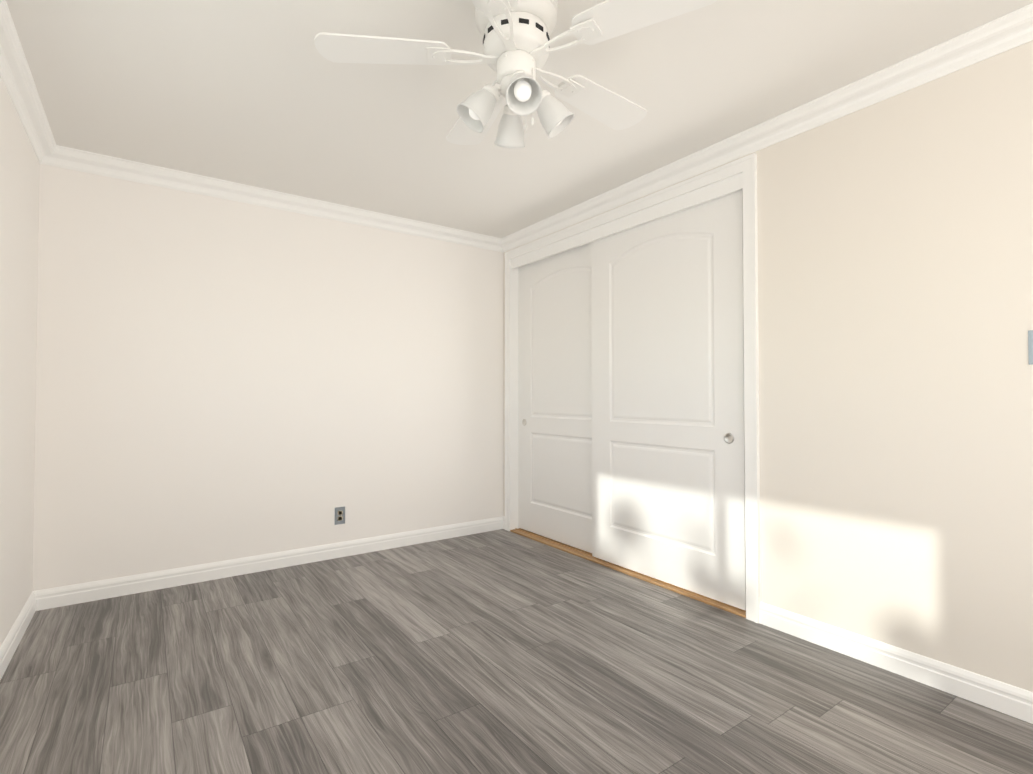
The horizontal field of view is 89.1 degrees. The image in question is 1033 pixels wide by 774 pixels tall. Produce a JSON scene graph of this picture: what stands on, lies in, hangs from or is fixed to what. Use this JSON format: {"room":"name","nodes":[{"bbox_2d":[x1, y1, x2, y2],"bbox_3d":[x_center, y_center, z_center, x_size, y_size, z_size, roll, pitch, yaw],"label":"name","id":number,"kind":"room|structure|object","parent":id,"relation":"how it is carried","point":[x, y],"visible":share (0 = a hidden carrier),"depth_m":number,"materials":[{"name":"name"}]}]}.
{"room":"empty bedroom","nodes":[
{"label":"empty bedroom","id":0,"kind":"room"},
{"bbox_2d":[0,76,39,646],"bbox_3d":[-1.220,-0.090,0.817,0.120,2.440,4.666,1,-1,-35],"label":"wall","id":1,"kind":"structure","parent":0,"point":[19,195],"depth_m":2.33,"materials":[{"name":"white paint"}]},
{"bbox_2d":[0,590,39,679],"bbox_3d":[-1.165,1.080,0.834,0.015,0.102,4.666,1,-1,-35],"label":"baseboard","id":2,"kind":"structure","parent":1,"relation":"attached to","point":[11,642],"depth_m":2.36,"materials":[{"name":"white paint"}]},
{"bbox_2d":[0,0,59,166],"bbox_3d":[-1.142,-1.263,0.894,0.072,0.092,4.666,1,-1,-35],"label":"crown molding","id":3,"kind":"structure","parent":1,"relation":"attached to","point":[15,73],"depth_m":2.20,"materials":[{"name":"white paint"}]},
{"bbox_2d":[33,164,503,590],"bbox_3d":[-1.008,-0.033,3.901,4.039,2.440,0.120,1,-1,-35],"label":"wall","id":4,"kind":"structure","parent":0,"point":[219,379],"depth_m":3.31,"materials":[{"name":"white paint"}]},
{"bbox_2d":[40,516,504,609],"bbox_3d":[-1.299,1.131,3.590,2.929,0.102,0.016,1,-1,-35],"label":"baseboard","id":5,"kind":"structure","parent":4,"relation":"attached to","point":[61,596],"depth_m":3.30,"materials":[{"name":"white paint"}]},
{"bbox_2d":[60,146,499,251],"bbox_3d":[-1.291,-1.213,3.605,2.790,0.092,0.072,1,-1,-35],"label":"crown molding","id":6,"kind":"structure","parent":4,"relation":"attached to","point":[70,158],"depth_m":3.34,"materials":[{"name":"white paint"}]},
{"bbox_2d":[335,507,344,524],"bbox_3d":[-1.228,0.896,3.650,0.072,0.118,0.008,1,-1,-35],"label":"electrical outlet plate","id":7,"kind":"object","parent":4,"relation":"attached to","point":[339,515],"visible":1,"depth_m":3.65,"materials":[{"name":"silver metal"}]},
{"bbox_2d":[0,529,1032,773],"bbox_3d":[0.377,1.201,1.927,4.039,0.100,4.906,1,-1,-35],"label":"floor","id":8,"kind":"structure","parent":0,"point":[502,651],"depth_m":2.02,"materials":[{"name":"grey wood"}]},
{"bbox_2d":[510,528,745,617],"bbox_3d":[0.607,1.172,3.528,0.132,0.017,2.090,1,-1,-35],"label":"track","id":9,"kind":"object","parent":8,"relation":"on","point":[590,557],"visible":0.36,"depth_m":3.31,"materials":[{"name":"brown wood"}]},
{"bbox_2d":[6,0,1032,237],"bbox_3d":[0.377,-1.339,1.974,4.039,0.100,4.906,1,-1,-35],"label":"ceiling","id":10,"kind":"structure","parent":0,"point":[265,94],"depth_m":2.24,"materials":[{"name":"white paint"}]},
{"bbox_2d":[314,0,716,148],"bbox_3d":[0.021,-1.065,1.766,1.213,0.456,1.236,1,-1,-35],"label":"ceiling fan","id":11,"kind":"object","parent":10,"relation":"hanging from","point":[517,41],"visible":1,"depth_m":1.68,"materials":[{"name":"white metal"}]},
{"bbox_2d":[504,41,1032,691],"bbox_3d":[1.290,-0.057,2.599,0.120,2.440,4.666,1,-1,-35],"label":"wall","id":12,"kind":"structure","parent":0,"point":[896,367],"depth_m":2.10,"materials":[{"name":"beige paint"}]},
{"bbox_2d":[518,243,591,552],"bbox_3d":[0.355,0.062,3.959,0.038,2.212,1.125,1,-1,-35],"label":"closet door","id":13,"kind":"structure","parent":12,"relation":"in","point":[555,397],"depth_m":4.00,"materials":[{"name":"white paint"}]},
{"bbox_2d":[505,153,760,623],"bbox_3d":[0.602,0.014,3.546,0.143,2.333,2.226,1,-1,-35],"label":"door frame","id":14,"kind":"structure","parent":12,"relation":"attached to","point":[746,166],"depth_m":2.89,"materials":[{"name":"white paint"}]},
{"bbox_2d":[591,190,745,609],"bbox_3d":[0.859,0.048,3.173,0.038,2.212,1.125,1,-1,-35],"label":"closet door","id":15,"kind":"structure","parent":12,"relation":"in","point":[668,469],"depth_m":3.06,"materials":[{"name":"white paint"}]},
{"bbox_2d":[500,3,1032,252],"bbox_3d":[1.212,-1.232,2.564,0.072,0.092,4.666,1,-1,-35],"label":"crown molding","id":16,"kind":"structure","parent":12,"relation":"attached to","point":[1006,32],"depth_m":2.35,"materials":[{"name":"white paint"}]},
{"bbox_2d":[759,602,1032,723],"bbox_3d":[1.885,1.094,1.623,0.015,0.102,2.362,1,-1,-35],"label":"baseboard","id":17,"kind":"structure","parent":12,"relation":"attached to","point":[1004,698],"depth_m":2.08,"materials":[{"name":"white paint"}]},
{"bbox_2d":[1028,330,1032,364],"bbox_3d":[1.787,-0.137,1.782,0.017,0.118,0.072,1,-1,-35],"label":"switch plate","id":18,"kind":"object","parent":12,"relation":"attached to","point":[1030,343],"visible":1,"depth_m":1.81,"materials":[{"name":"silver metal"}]}
]}

